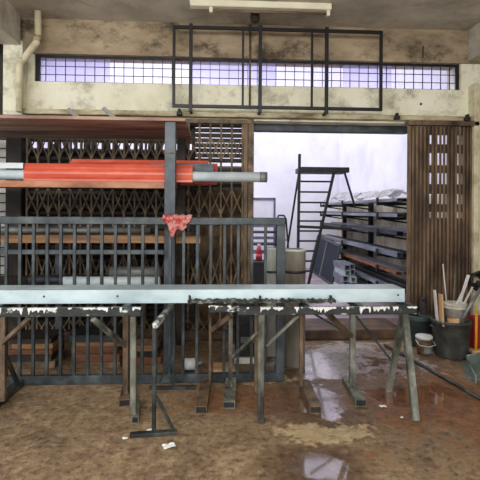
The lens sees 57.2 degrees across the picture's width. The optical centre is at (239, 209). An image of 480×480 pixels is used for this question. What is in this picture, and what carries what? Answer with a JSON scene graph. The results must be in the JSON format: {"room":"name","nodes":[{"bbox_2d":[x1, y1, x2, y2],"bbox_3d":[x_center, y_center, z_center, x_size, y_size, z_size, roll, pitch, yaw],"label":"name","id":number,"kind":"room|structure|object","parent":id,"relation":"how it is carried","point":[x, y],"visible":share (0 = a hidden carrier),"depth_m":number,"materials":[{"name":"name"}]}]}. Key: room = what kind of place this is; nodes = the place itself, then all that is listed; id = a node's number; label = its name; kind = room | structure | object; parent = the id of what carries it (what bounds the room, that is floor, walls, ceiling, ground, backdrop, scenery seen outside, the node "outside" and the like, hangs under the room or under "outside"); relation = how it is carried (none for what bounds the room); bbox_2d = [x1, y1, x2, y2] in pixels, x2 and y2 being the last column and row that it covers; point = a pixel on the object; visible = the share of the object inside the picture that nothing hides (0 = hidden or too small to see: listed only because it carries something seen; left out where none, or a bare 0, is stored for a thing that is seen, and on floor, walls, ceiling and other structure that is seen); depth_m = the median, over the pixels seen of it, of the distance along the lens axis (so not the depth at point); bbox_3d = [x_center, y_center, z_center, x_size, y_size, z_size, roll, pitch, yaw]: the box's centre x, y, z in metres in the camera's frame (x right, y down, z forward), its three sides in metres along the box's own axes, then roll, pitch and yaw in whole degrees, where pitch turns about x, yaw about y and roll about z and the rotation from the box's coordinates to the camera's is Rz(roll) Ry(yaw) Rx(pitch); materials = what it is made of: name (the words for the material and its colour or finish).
{"room":"metal workshop","nodes":[
{"label":"metal workshop","id":0,"kind":"room"},
{"bbox_2d":[0,44,5,274],"bbox_3d":[-4.249,-0.371,5.335,3.067,3.690,0.100,0,0,-3],"label":"wall","id":1,"kind":"structure","parent":0,"point":[1,45],"depth_m":5.36,"materials":[{"name":"paint"}]},
{"bbox_2d":[3,41,27,114],"bbox_3d":[-2.568,-1.492,5.137,0.211,0.834,0.370,0,0,-3],"label":"wall","id":2,"kind":"structure","parent":0,"point":[11,53],"depth_m":4.95,"materials":[{"name":"beige paint"}]},
{"bbox_2d":[0,0,19,44],"bbox_3d":[-3.005,-2.035,1.980,1.380,0.347,5.870,0,0,-3],"label":"trim","id":3,"kind":"structure","parent":2,"relation":"attached to","point":[9,16],"depth_m":4.73,"materials":[{"name":"paint"}]},
{"bbox_2d":[5,137,27,335],"bbox_3d":[-2.569,0.205,5.073,0.180,2.559,0.200,0,0,-3],"label":"trim","id":4,"kind":"structure","parent":2,"relation":"attached to","point":[15,147],"depth_m":4.97,"materials":[{"name":"metal"}]},
{"bbox_2d":[16,10,41,112],"bbox_3d":[-2.340,-1.646,4.881,0.282,1.120,0.128,0,0,-3],"label":"drain pipe","id":5,"kind":"object","parent":2,"relation":"attached to","point":[37,38],"visible":1,"depth_m":4.86,"materials":[{"name":"paint"}]},
{"bbox_2d":[46,61,338,267],"bbox_3d":[-1.077,-1.607,10.558,7.336,6.200,0.200,0,0,-3],"label":"wall","id":6,"kind":"structure","parent":0,"point":[276,154],"depth_m":10.57,"materials":[{"name":"paint"}]},
{"bbox_2d":[28,268,400,329],"bbox_3d":[-0.962,1.489,8.011,6.936,0.210,4.900,0,0,-3],"label":"floor","id":7,"kind":"structure","parent":0,"point":[393,318],"depth_m":6.47,"materials":[{"name":"concrete"}]},
{"bbox_2d":[253,259,263,283],"bbox_3d":[0.344,1.156,8.029,0.400,0.468,0.400,0,0,-3],"label":"crate","id":8,"kind":"object","parent":7,"relation":"on","point":[258,266],"visible":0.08,"depth_m":7.83,"materials":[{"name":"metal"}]},
{"bbox_2d":[253,198,275,258],"bbox_3d":[0.472,0.551,10.244,0.704,1.679,0.070,0,0,-3],"label":"board","id":9,"kind":"object","parent":7,"relation":"on","point":[263,207],"visible":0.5,"depth_m":10.24,"materials":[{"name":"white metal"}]},
{"bbox_2d":[253,225,275,253],"bbox_3d":[0.448,0.779,9.136,0.700,1.224,0.440,0,0,-3],"label":"rack","id":10,"kind":"object","parent":7,"relation":"on","point":[254,237],"visible":0.11,"depth_m":8.97,"materials":[{"name":"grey metal"}]},
{"bbox_2d":[286,154,355,283],"bbox_3d":[1.175,0.290,6.684,1.080,2.219,0.597,0,0,-3],"label":"ladder","id":11,"kind":"object","parent":7,"relation":"on","point":[300,170],"visible":0.75,"depth_m":6.45,"materials":[{"name":"black metal"}]},
{"bbox_2d":[310,235,340,283],"bbox_3d":[1.735,0.986,9.145,0.219,0.835,2.143,0,0,-1],"label":"screen","id":12,"kind":"object","parent":7,"relation":"on","point":[328,251],"visible":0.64,"depth_m":8.93,"materials":[{"name":"metal"}]},
{"bbox_2d":[320,198,406,283],"bbox_3d":[2.189,0.612,8.176,0.595,1.578,3.570,0,0,-3],"label":"rack","id":13,"kind":"object","parent":7,"relation":"on","point":[389,204],"visible":0.48,"depth_m":8.20,"materials":[{"name":"black metal"}]},
{"bbox_2d":[320,192,365,201],"bbox_3d":[2.103,-0.270,8.822,0.470,0.199,2.400,0,0,-3],"label":"plastic sheet","id":14,"kind":"object","parent":13,"relation":"on","point":[340,196],"visible":0.75,"depth_m":8.59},
{"bbox_2d":[321,234,402,257],"bbox_3d":[1.979,0.590,8.022,0.079,0.069,4.512,0,0,-3],"label":"tube","id":15,"kind":"object","parent":13,"relation":"on","point":[397,254],"visible":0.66,"depth_m":6.90,"materials":[{"name":"metal"}]},
{"bbox_2d":[322,212,402,216],"bbox_3d":[1.994,0.071,7.859,0.084,0.046,4.174,0,0,-3],"label":"tube","id":16,"kind":"object","parent":13,"relation":"on","point":[331,213],"visible":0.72,"depth_m":6.86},
{"bbox_2d":[323,198,402,204],"bbox_3d":[1.994,-0.136,7.816,0.078,0.040,4.073,0,0,-3],"label":"tube","id":17,"kind":"object","parent":13,"relation":"on","point":[392,199],"visible":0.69,"depth_m":6.82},
{"bbox_2d":[324,223,402,234],"bbox_3d":[1.996,0.311,7.814,0.086,0.046,4.070,0,0,-3],"label":"tube","id":18,"kind":"object","parent":13,"relation":"on","point":[390,232],"visible":0.81,"depth_m":6.86,"materials":[{"name":"metal"}]},
{"bbox_2d":[326,234,405,252],"bbox_3d":[2.154,0.595,7.977,0.099,0.060,4.447,0,0,-3],"label":"tube","id":19,"kind":"object","parent":13,"relation":"on","point":[326,234],"visible":0.28,"depth_m":7.33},
{"bbox_2d":[327,211,406,216],"bbox_3d":[2.077,0.063,8.023,0.085,0.063,4.557,0,0,-3],"label":"tube","id":20,"kind":"object","parent":13,"relation":"on","point":[403,213],"visible":0.25,"depth_m":6.45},
{"bbox_2d":[331,222,406,231],"bbox_3d":[2.274,0.304,7.988,0.098,0.064,4.475,0,0,-3],"label":"tube","id":21,"kind":"object","parent":13,"relation":"on","point":[361,225],"visible":0.34,"depth_m":7.43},
{"bbox_2d":[340,251,401,274],"bbox_3d":[1.977,0.835,8.021,0.078,0.038,4.456,0,0,-3],"label":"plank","id":22,"kind":"object","parent":13,"relation":"on","point":[367,262],"visible":0.62,"depth_m":6.72,"materials":[{"name":"wood"}]},
{"bbox_2d":[355,269,388,283],"bbox_3d":[2.043,1.072,6.942,0.100,0.045,2.250,0,0,-3],"label":"tube","id":23,"kind":"object","parent":13,"relation":"on","point":[357,272],"visible":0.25,"depth_m":6.89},
{"bbox_2d":[340,250,405,274],"bbox_3d":[2.059,0.831,7.970,0.065,0.047,4.428,0,0,-3],"label":"tube","id":24,"kind":"object","parent":13,"relation":"on","point":[376,262],"visible":0.34,"depth_m":6.65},
{"bbox_2d":[341,248,405,268],"bbox_3d":[2.234,0.838,8.053,0.062,0.036,4.540,0,0,-3],"label":"tube","id":25,"kind":"object","parent":13,"relation":"on","point":[341,248],"visible":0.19,"depth_m":7.29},
{"bbox_2d":[355,267,405,292],"bbox_3d":[2.151,1.073,6.947,0.100,0.045,2.250,0,0,-3],"label":"tube","id":26,"kind":"object","parent":13,"relation":"on","point":[356,268],"visible":0.28,"depth_m":6.75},
{"bbox_2d":[355,189,406,199],"bbox_3d":[2.208,-0.243,6.825,0.469,0.148,1.400,0,0,-3],"label":"plastic sheet","id":27,"kind":"object","parent":13,"relation":"on","point":[393,193],"visible":0.96,"depth_m":6.67,"materials":[{"name":"plastic"}]},
{"bbox_2d":[363,266,405,284],"bbox_3d":[2.367,1.065,6.959,0.100,0.063,2.250,0,0,-3],"label":"tube","id":28,"kind":"object","parent":13,"relation":"on","point":[387,275],"visible":0.47,"depth_m":6.95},
{"bbox_3d":[1.752,1.349,7.603,0.098,0.098,0.700,0,0,-3],"label":"tube","id":29,"kind":"object","parent":7,"relation":"on","visible":0},
{"bbox_2d":[334,277,348,283],"bbox_3d":[1.769,1.250,7.678,0.098,0.098,0.550,0,0,-3],"label":"tube","id":30,"kind":"object","parent":29,"relation":"on","point":[336,280],"visible":0.44,"depth_m":7.65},
{"bbox_2d":[333,271,348,281],"bbox_3d":[1.751,1.151,7.652,0.098,0.098,0.600,0,0,-3],"label":"tube","id":31,"kind":"object","parent":30,"relation":"on","point":[337,275],"visible":0.88,"depth_m":7.49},
{"bbox_2d":[334,266,350,275],"bbox_3d":[1.773,1.052,7.629,0.098,0.098,0.650,0,0,-3],"label":"tube","id":32,"kind":"object","parent":31,"relation":"on","point":[340,271],"visible":0.78,"depth_m":7.50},
{"bbox_2d":[333,260,350,270],"bbox_3d":[1.755,0.953,7.603,0.098,0.098,0.700,0,0,-3],"label":"tube","id":33,"kind":"object","parent":32,"relation":"on","point":[344,266],"visible":1,"depth_m":7.43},
{"bbox_2d":[0,339,479,479],"bbox_3d":[-0.088,1.599,1.498,11.000,0.200,8.000,0,0,-3],"label":"floor","id":34,"kind":"structure","parent":0,"point":[48,432],"depth_m":3.03,"materials":[{"name":"concrete"}]},
{"bbox_2d":[0,140,5,275],"bbox_3d":[-2.835,0.334,5.129,0.274,2.295,0.020,0,0,-3],"label":"roller shutter","id":35,"kind":"object","parent":34,"relation":"on","point":[2,142],"visible":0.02,"depth_m":5.12,"materials":[{"name":"metal"}]},
{"bbox_2d":[12,350,66,368],"bbox_3d":[-1.956,1.454,4.293,0.417,0.068,0.341,0,0,-3],"label":"plank","id":36,"kind":"object","parent":34,"relation":"on","point":[54,363],"visible":0.38,"depth_m":4.13,"materials":[{"name":"brown wood"}]},
{"bbox_2d":[9,344,63,361],"bbox_3d":[-1.974,1.389,4.288,0.397,0.058,0.350,0,0,-3],"label":"plank","id":37,"kind":"object","parent":36,"relation":"on","point":[25,358],"visible":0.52,"depth_m":4.12,"materials":[{"name":"wood"}]},
{"bbox_2d":[8,340,64,354],"bbox_3d":[-1.981,1.336,4.293,0.415,0.043,0.340,0,0,-3],"label":"plank","id":38,"kind":"object","parent":37,"relation":"on","point":[10,351],"visible":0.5,"depth_m":4.13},
{"bbox_2d":[12,334,64,349],"bbox_3d":[-1.963,1.284,4.301,0.379,0.058,0.326,0,0,-3],"label":"plank","id":39,"kind":"object","parent":38,"relation":"on","point":[55,343],"visible":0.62,"depth_m":4.14,"materials":[{"name":"brown wood"}]},
{"bbox_2d":[9,329,63,343],"bbox_3d":[-1.972,1.232,4.291,0.384,0.043,0.345,0,0,-3],"label":"plank","id":40,"kind":"object","parent":39,"relation":"on","point":[39,333],"visible":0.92,"depth_m":4.21,"materials":[{"name":"wood"}]},
{"bbox_2d":[0,303,141,423],"bbox_3d":[-1.292,1.085,3.393,1.158,0.816,0.716,0,0,-3],"label":"trestle","id":41,"kind":"object","parent":34,"relation":"on","point":[128,397],"visible":0.91,"depth_m":3.11,"materials":[{"name":"brown wood"}]},
{"bbox_2d":[71,356,122,368],"bbox_3d":[-1.373,1.463,4.318,0.458,0.058,0.353,0,0,-3],"label":"plank","id":42,"kind":"object","parent":34,"relation":"on","point":[79,365],"visible":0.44,"depth_m":4.14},
{"bbox_2d":[76,348,122,361],"bbox_3d":[-1.371,1.398,4.322,0.444,0.068,0.346,0,0,-3],"label":"plank","id":43,"kind":"object","parent":42,"relation":"on","point":[79,357],"visible":0.38,"depth_m":4.15,"materials":[{"name":"wood"}]},
{"bbox_2d":[71,346,121,353],"bbox_3d":[-1.388,1.327,4.328,0.436,0.068,0.331,0,0,-3],"label":"plank","id":44,"kind":"object","parent":43,"relation":"on","point":[79,350],"visible":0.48,"depth_m":4.16,"materials":[{"name":"wood"}]},
{"bbox_2d":[76,336,122,346],"bbox_3d":[-1.361,1.270,4.325,0.434,0.043,0.341,0,0,-3],"label":"plank","id":45,"kind":"object","parent":44,"relation":"on","point":[78,344],"visible":0.14,"depth_m":4.16,"materials":[{"name":"brown wood"}]},
{"bbox_2d":[69,325,122,341],"bbox_3d":[-1.388,1.212,4.321,0.465,0.068,0.346,0,0,-3],"label":"plank","id":46,"kind":"object","parent":45,"relation":"on","point":[81,330],"visible":0.6,"depth_m":4.18,"materials":[{"name":"wood"}]},
{"bbox_2d":[0,115,200,372],"bbox_3d":[-1.734,0.331,4.380,2.700,2.317,1.070,0,0,-3],"label":"storage rack","id":47,"kind":"object","parent":34,"relation":"on","point":[170,130],"visible":0.68,"depth_m":4.01,"materials":[{"name":"brown wood"}]},
{"bbox_2d":[0,163,24,167],"bbox_3d":[-2.174,-0.408,4.062,0.377,0.053,0.100,0,0,-3],"label":"metal sheet","id":48,"kind":"object","parent":47,"relation":"on","point":[2,165],"visible":0.86,"depth_m":4.02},
{"bbox_2d":[28,275,108,284],"bbox_3d":[-1.434,0.674,4.241,1.157,0.100,0.100,0,0,-3],"label":"tube","id":49,"kind":"object","parent":47,"relation":"on","point":[40,279],"visible":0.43,"depth_m":4.18,"materials":[{"name":"metal"}]},
{"bbox_2d":[1,227,150,233],"bbox_3d":[-1.649,0.196,4.170,1.580,0.058,0.060,0,0,-3],"label":"tube","id":50,"kind":"object","parent":47,"relation":"on","point":[12,230],"visible":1,"depth_m":4.15,"materials":[{"name":"metal"}]},
{"bbox_2d":[42,227,158,232],"bbox_3d":[-1.653,0.196,4.279,1.699,0.058,0.060,0,0,-3],"label":"tube","id":51,"kind":"object","parent":47,"relation":"on","point":[151,228],"visible":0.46,"depth_m":4.29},
{"bbox_2d":[23,163,192,182],"bbox_3d":[-1.214,-0.345,4.121,1.538,0.165,0.122,0,0,-3],"label":"channel","id":52,"kind":"object","parent":47,"relation":"on","point":[32,171],"visible":0.96,"depth_m":4.07,"materials":[{"name":"paint"}]},
{"bbox_2d":[63,276,159,284],"bbox_3d":[-1.204,0.676,4.143,0.892,0.100,0.100,0,0,-3],"label":"tube","id":53,"kind":"object","parent":47,"relation":"on","point":[108,280],"visible":0.62,"depth_m":4.10,"materials":[{"name":"metal"}]},
{"bbox_2d":[109,266,160,275],"bbox_3d":[-1.005,0.590,4.208,0.473,0.100,0.100,0,0,-3],"label":"tube","id":54,"kind":"object","parent":53,"relation":"on","point":[121,270],"visible":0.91,"depth_m":4.17,"materials":[{"name":"metal"}]},
{"bbox_2d":[0,169,267,181],"bbox_3d":[-1.072,-0.322,4.141,2.663,0.100,0.100,0,0,-3],"label":"pipe","id":55,"kind":"object","parent":47,"relation":"on","point":[5,174],"visible":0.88,"depth_m":4.15,"materials":[{"name":"metal"}]},
{"bbox_2d":[71,159,208,185],"bbox_3d":[-1.021,-0.387,4.532,1.391,0.255,0.102,0,0,-3],"label":"channel","id":56,"kind":"object","parent":47,"relation":"on","point":[72,160],"visible":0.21,"depth_m":4.50,"materials":[{"name":"paint"}]},
{"bbox_2d":[69,162,217,184],"bbox_3d":[-0.952,-0.364,4.385,1.454,0.210,0.102,0,0,-3],"label":"channel","id":57,"kind":"object","parent":47,"relation":"on","point":[215,167],"visible":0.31,"depth_m":4.36,"materials":[{"name":"paint"}]},
{"bbox_2d":[150,163,213,183],"bbox_3d":[-0.564,-0.354,4.291,0.609,0.195,0.090,0,0,-3],"label":"steel angle","id":58,"kind":"object","parent":47,"relation":"on","point":[196,166],"visible":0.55,"depth_m":4.25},
{"bbox_2d":[0,216,285,385],"bbox_3d":[-0.862,0.777,3.800,2.512,1.432,0.050,0,0,-3],"label":"gate","id":59,"kind":"object","parent":34,"relation":"on","point":[278,375],"visible":0.76,"depth_m":3.78,"materials":[{"name":"metal"}]},
{"bbox_2d":[162,214,192,237],"bbox_3d":[-0.542,0.137,3.801,0.269,0.205,0.093,0,0,-3],"label":"rag","id":60,"kind":"object","parent":59,"relation":"on","point":[174,222],"visible":1,"depth_m":3.77,"materials":[{"name":"fabric"}]},
{"bbox_2d":[137,346,162,364],"bbox_3d":[-0.930,1.460,4.430,0.316,0.068,0.356,0,0,-3],"label":"plank","id":61,"kind":"object","parent":34,"relation":"on","point":[147,360],"visible":0.26,"depth_m":4.25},
{"bbox_2d":[137,340,162,356],"bbox_3d":[-0.947,1.395,4.439,0.295,0.058,0.337,0,0,-3],"label":"plank","id":62,"kind":"object","parent":61,"relation":"on","point":[146,353],"visible":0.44,"depth_m":4.27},
{"bbox_2d":[137,336,161,350],"bbox_3d":[-0.973,1.335,4.424,0.323,0.058,0.363,0,0,-3],"label":"plank","id":63,"kind":"object","parent":62,"relation":"on","point":[146,347],"visible":0.2,"depth_m":4.25,"materials":[{"name":"brown wood"}]},
{"bbox_2d":[137,329,161,344],"bbox_3d":[-0.971,1.275,4.429,0.332,0.058,0.353,0,0,-3],"label":"plank","id":64,"kind":"object","parent":63,"relation":"on","point":[147,332],"visible":0.36,"depth_m":4.37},
{"bbox_2d":[130,304,195,437],"bbox_3d":[-0.547,1.123,3.292,0.396,0.744,0.811,0,0,-3],"label":"trestle","id":65,"kind":"object","parent":34,"relation":"on","point":[167,432],"visible":1,"depth_m":2.94,"materials":[{"name":"paint"}]},
{"bbox_2d":[185,358,202,372],"bbox_3d":[-0.433,1.440,4.103,0.184,0.115,0.110,0,0,-3],"label":"motor","id":66,"kind":"object","parent":34,"relation":"on","point":[189,362],"visible":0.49,"depth_m":4.06,"materials":[{"name":"white metal"}]},
{"bbox_2d":[213,362,234,371],"bbox_3d":[-0.149,1.484,4.148,0.205,0.030,0.200,0,0,-3],"label":"cardboard sheet","id":67,"kind":"object","parent":34,"relation":"on","point":[217,366],"visible":0.7,"depth_m":4.11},
{"bbox_2d":[233,303,258,363],"bbox_3d":[0.064,1.190,4.505,0.258,0.620,0.450,0,0,-3],"label":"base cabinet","id":68,"kind":"object","parent":34,"relation":"on","point":[244,320],"visible":0.36,"depth_m":4.31,"materials":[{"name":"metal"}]},
{"bbox_2d":[263,246,275,356],"bbox_3d":[0.335,0.942,4.574,0.190,1.116,0.190,0,0,-3],"label":"drum","id":69,"kind":"object","parent":34,"relation":"on","point":[271,250],"visible":0.4,"depth_m":4.49,"materials":[{"name":"metal"}]},
{"bbox_2d":[285,248,305,367],"bbox_3d":[0.527,0.938,4.284,0.228,1.128,0.228,0,0,-3],"label":"drum","id":70,"kind":"object","parent":34,"relation":"on","point":[295,258],"visible":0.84,"depth_m":4.19,"materials":[{"name":"metal"}]},
{"bbox_2d":[195,300,419,423],"bbox_3d":[0.511,1.099,3.459,1.696,0.822,0.747,0,0,-3],"label":"trestle","id":71,"kind":"object","parent":34,"relation":"on","point":[403,331],"visible":0.86,"depth_m":3.31,"materials":[{"name":"grey wood"}]},
{"bbox_2d":[0,284,404,303],"bbox_3d":[-0.297,0.635,3.348,3.073,0.098,0.222,0,0,-3],"label":"beam","id":72,"kind":"structure","parent":71,"relation":"on","point":[9,294],"depth_m":3.26,"materials":[{"name":"metal"}]},
{"bbox_2d":[188,295,335,303],"bbox_3d":[0.163,0.657,3.226,1.085,0.059,0.045,0,0,-3],"label":"bar","id":73,"kind":"object","parent":71,"relation":"on","point":[330,299],"visible":1,"depth_m":3.21,"materials":[{"name":"metal"}]},
{"bbox_2d":[409,311,432,346],"bbox_3d":[2.006,1.341,4.972,0.330,0.338,0.330,0,0,-3],"label":"bin","id":74,"kind":"object","parent":34,"relation":"on","point":[420,323],"visible":0.45,"depth_m":4.85,"materials":[{"name":"plastic"}]},
{"bbox_2d":[420,297,426,313],"bbox_3d":[2.077,1.083,4.976,0.080,0.177,0.080,0,0,-3],"label":"jar","id":75,"kind":"object","parent":74,"relation":"on","point":[423,301],"visible":1,"depth_m":4.95,"materials":[{"name":"metal"}]},
{"bbox_2d":[415,333,435,355],"bbox_3d":[1.927,1.409,4.594,0.188,0.203,0.201,0,0,-3],"label":"pail","id":76,"kind":"object","parent":34,"relation":"on","point":[424,344],"visible":1,"depth_m":4.55,"materials":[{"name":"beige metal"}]},
{"bbox_2d":[384,344,479,399],"bbox_3d":[1.762,1.492,4.159,0.051,0.028,1.420,0,0,-13],"label":"pipe","id":77,"kind":"object","parent":34,"relation":"on","point":[466,390],"visible":0.75,"depth_m":3.91,"materials":[{"name":"metal"}]},
{"bbox_2d":[430,315,472,360],"bbox_3d":[2.192,1.322,4.571,0.391,0.379,0.391,0,0,32],"label":"bin","id":78,"kind":"object","parent":34,"relation":"on","point":[452,340],"visible":0.88,"depth_m":4.43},
{"bbox_2d":[438,293,443,326],"bbox_3d":[2.049,1.017,4.479,0.029,0.324,0.080,0,0,-3],"label":"wood board","id":79,"kind":"object","parent":78,"relation":"on","point":[440,296],"visible":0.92,"depth_m":4.46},
{"bbox_2d":[443,300,467,322],"bbox_3d":[2.246,1.075,4.594,0.235,0.215,0.234,0,0,-3],"label":"bucket","id":80,"kind":"object","parent":78,"relation":"in","point":[452,310],"visible":0.73,"depth_m":4.52,"materials":[{"name":"plastic"}]},
{"bbox_2d":[460,287,479,322],"bbox_3d":[2.344,0.983,4.489,0.262,0.390,0.034,0,0,-3],"label":"tube","id":81,"kind":"object","parent":78,"relation":"in","point":[477,293],"visible":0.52,"depth_m":4.48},
{"bbox_2d":[461,352,479,383],"bbox_3d":[2.237,1.454,4.096,0.273,0.116,0.638,0,0,20],"label":"dustpan","id":82,"kind":"object","parent":34,"relation":"on","point":[471,367],"visible":1,"depth_m":4.18,"materials":[{"name":"plastic"}]},
{"bbox_2d":[467,315,479,347],"bbox_3d":[2.657,1.350,4.886,0.204,0.331,0.160,0,0,-3],"label":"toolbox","id":83,"kind":"object","parent":34,"relation":"on","point":[471,317],"visible":0.46,"depth_m":4.82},
{"bbox_2d":[469,310,479,353],"bbox_3d":[2.452,1.282,4.582,0.139,0.464,0.134,0,0,-3],"label":"brush","id":84,"kind":"object","parent":34,"relation":"on","point":[475,350],"visible":0.75,"depth_m":4.57,"materials":[{"name":"plastic"}]},
{"bbox_2d":[7,0,479,30],"bbox_3d":[-0.109,-2.291,2.347,11.000,0.200,6.300,0,0,-3],"label":"ceiling","id":85,"kind":"structure","parent":0,"point":[463,15],"depth_m":4.90,"materials":[{"name":"paint"}]},
{"bbox_2d":[190,0,331,16],"bbox_3d":[0.222,-2.126,4.642,1.492,0.125,0.090,0,0,-3],"label":"fitting","id":86,"kind":"object","parent":85,"relation":"attached to","point":[237,6],"visible":1,"depth_m":4.61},
{"bbox_2d":[27,54,479,314],"bbox_3d":[0.422,-0.194,5.354,5.800,3.393,0.250,0,0,-3],"label":"wall","id":87,"kind":"structure","parent":0,"point":[41,94],"depth_m":5.23,"materials":[{"name":"beige paint"}]},
{"bbox_2d":[63,254,85,274],"bbox_3d":[-1.970,0.648,5.259,0.258,0.238,0.050,0,0,-3],"label":"roller shutter","id":88,"kind":"object","parent":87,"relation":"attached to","point":[65,256],"depth_m":5.24,"materials":[{"name":"metal"}]},
{"bbox_2d":[29,188,163,216],"bbox_3d":[-1.707,-0.085,5.273,1.575,0.331,0.050,0,0,-3],"label":"roller shutter","id":89,"kind":"object","parent":87,"relation":"attached to","point":[53,212],"depth_m":5.26,"materials":[{"name":"metal"}]},
{"bbox_2d":[29,138,164,163],"bbox_3d":[-1.701,-0.699,5.273,1.587,0.300,0.050,0,0,-3],"label":"roller shutter","id":90,"kind":"object","parent":87,"relation":"attached to","point":[64,157],"depth_m":5.25,"materials":[{"name":"metal"}]},
{"bbox_2d":[93,243,111,274],"bbox_3d":[-1.643,0.585,5.276,0.213,0.370,0.050,0,0,-3],"label":"roller shutter","id":91,"kind":"object","parent":87,"relation":"attached to","point":[96,257],"depth_m":5.26,"materials":[{"name":"metal"}]},
{"bbox_2d":[117,243,140,265],"bbox_3d":[-1.330,0.533,5.293,0.274,0.264,0.050,0,0,-3],"label":"roller shutter","id":92,"kind":"object","parent":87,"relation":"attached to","point":[119,245],"depth_m":5.28,"materials":[{"name":"metal"}]},
{"bbox_2d":[25,119,250,330],"bbox_3d":[-1.161,0.194,5.065,2.563,2.500,0.062,0,0,-3],"label":"gate","id":93,"kind":"object","parent":87,"relation":"attached to","point":[244,167],"visible":0.47,"depth_m":5.05,"materials":[{"name":"brown metal"}]},
{"bbox_2d":[146,243,163,274],"bbox_3d":[-1.022,0.588,5.309,0.205,0.373,0.050,0,0,-3],"label":"roller shutter","id":94,"kind":"object","parent":87,"relation":"attached to","point":[149,246],"depth_m":5.29,"materials":[{"name":"metal"}]},
{"bbox_2d":[146,303,163,323],"bbox_3d":[-1.022,1.243,5.309,0.203,0.240,0.050,0,0,-3],"label":"roller shutter","id":95,"kind":"object","parent":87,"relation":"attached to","point":[149,306],"depth_m":5.29,"materials":[{"name":"metal"}]},
{"bbox_2d":[185,243,195,284],"bbox_3d":[-0.599,0.651,5.331,0.121,0.495,0.050,0,0,-3],"label":"roller shutter","id":96,"kind":"object","parent":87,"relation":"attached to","point":[192,246],"depth_m":5.31,"materials":[{"name":"metal"}]},
{"bbox_2d":[186,182,240,216],"bbox_3d":[-0.321,-0.128,5.346,0.652,0.416,0.050,0,0,-3],"label":"roller shutter","id":97,"kind":"object","parent":87,"relation":"attached to","point":[225,185],"depth_m":5.32,"materials":[{"name":"metal"}]},
{"bbox_2d":[186,124,241,171],"bbox_3d":[-0.314,-0.751,5.346,0.665,0.571,0.050,0,0,-3],"label":"roller shutter","id":98,"kind":"object","parent":87,"relation":"attached to","point":[215,132],"depth_m":5.33,"materials":[{"name":"metal"}]},
{"bbox_2d":[35,318,396,341],"bbox_3d":[-0.269,1.441,5.314,4.348,0.115,0.560,0,0,-3],"label":"trim","id":99,"kind":"structure","parent":87,"relation":"attached to","point":[315,328],"depth_m":5.13,"materials":[{"name":"concrete"}]},
{"bbox_2d":[195,190,240,325],"bbox_3d":[-0.246,0.570,5.260,0.570,1.617,0.066,0,0,-3],"label":"sheet","id":100,"kind":"object","parent":99,"relation":"on","point":[204,229],"visible":0.38,"depth_m":5.26,"materials":[{"name":"metal"}]},
{"bbox_2d":[35,55,458,89],"bbox_3d":[0.149,-1.632,5.288,5.072,0.320,0.066,0,0,-3],"label":"window","id":101,"kind":"structure","parent":87,"relation":"in","point":[38,65],"depth_m":5.26,"materials":[{"name":"glass"}]},
{"bbox_2d":[23,108,471,120],"bbox_3d":[0.160,-1.108,5.170,5.290,0.058,0.090,0,0,-3],"label":"trim","id":102,"kind":"structure","parent":87,"relation":"attached to","point":[59,112],"depth_m":5.13,"materials":[{"name":"paint"}]},
{"bbox_2d":[249,24,250,104],"bbox_3d":[0.117,-1.684,5.179,0.022,0.991,0.022,0,0,19],"label":"conduit","id":103,"kind":"object","parent":87,"relation":"attached to","point":[250,24],"visible":0.89,"depth_m":5.17,"materials":[{"name":"beige metal"}]},
{"bbox_2d":[20,18,479,70],"bbox_3d":[0.333,-1.989,5.344,6.000,0.397,0.280,0,0,-3],"label":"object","id":104,"kind":"structure","parent":87,"relation":"attached to","point":[69,37],"depth_m":5.20,"materials":[{"name":"paint"}]},
{"bbox_2d":[247,119,253,283],"bbox_3d":[0.118,0.164,5.183,0.071,2.444,0.140,0,0,-3],"label":"trim","id":105,"kind":"structure","parent":87,"relation":"attached to","point":[250,196],"depth_m":5.11,"materials":[{"name":"wood"}]},
{"bbox_2d":[172,23,382,115],"bbox_3d":[0.439,-1.594,5.106,2.412,0.992,0.244,0,0,-3],"label":"metal frame","id":106,"kind":"object","parent":87,"relation":"in","point":[190,26],"visible":0.91,"depth_m":5.01,"materials":[{"name":"metal"}]},
{"bbox_2d":[254,124,406,134],"bbox_3d":[1.128,-1.085,5.486,1.943,0.250,0.080,0,0,-3],"label":"trim","id":107,"kind":"structure","parent":87,"relation":"attached to","point":[272,128],"depth_m":5.45,"materials":[{"name":"metal"}]},
{"bbox_2d":[405,120,479,335],"bbox_3d":[2.403,0.230,5.253,0.857,2.569,0.120,0,0,-3],"label":"gate","id":108,"kind":"object","parent":87,"relation":"attached to","point":[433,242],"visible":0.78,"depth_m":5.25,"materials":[{"name":"brown metal"}]},
{"bbox_2d":[468,22,479,60],"bbox_3d":[3.355,-1.983,2.363,0.875,0.374,5.970,0,0,-3],"label":"trim","id":109,"kind":"structure","parent":87,"relation":"attached to","point":[474,32],"depth_m":5.21,"materials":[{"name":"paint"}]},
{"bbox_2d":[468,83,479,314],"bbox_3d":[2.801,0.006,5.284,0.062,3.022,0.140,0,0,-3],"label":"trim","id":110,"kind":"structure","parent":87,"relation":"attached to","point":[474,89],"depth_m":5.21,"materials":[{"name":"paint"}]},
{"bbox_3d":[2.763,0.768,5.227,0.024,0.010,0.250,0,0,-3],"label":"hook","id":111,"kind":"object","parent":87,"relation":"attached to","visible":0},
{"bbox_2d":[468,271,479,290],"bbox_3d":[2.772,0.819,5.131,0.254,0.246,0.190,0,0,-3],"label":"coil","id":112,"kind":"object","parent":111,"relation":"hanging from","point":[475,285],"visible":0.9,"depth_m":5.07,"materials":[{"name":"rubber"}]},
{"bbox_2d":[339,68,448,203],"bbox_3d":[2.622,-1.584,8.148,0.200,6.200,5.000,0,0,-3],"label":"wall","id":113,"kind":"structure","parent":0,"point":[375,162],"depth_m":8.07,"materials":[{"name":"paint"}]},
{"bbox_2d":[338,194,445,299],"bbox_3d":[2.502,0.600,8.142,0.015,1.610,5.000,0,0,-3],"label":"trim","id":114,"kind":"structure","parent":113,"relation":"attached to","point":[380,240],"depth_m":7.90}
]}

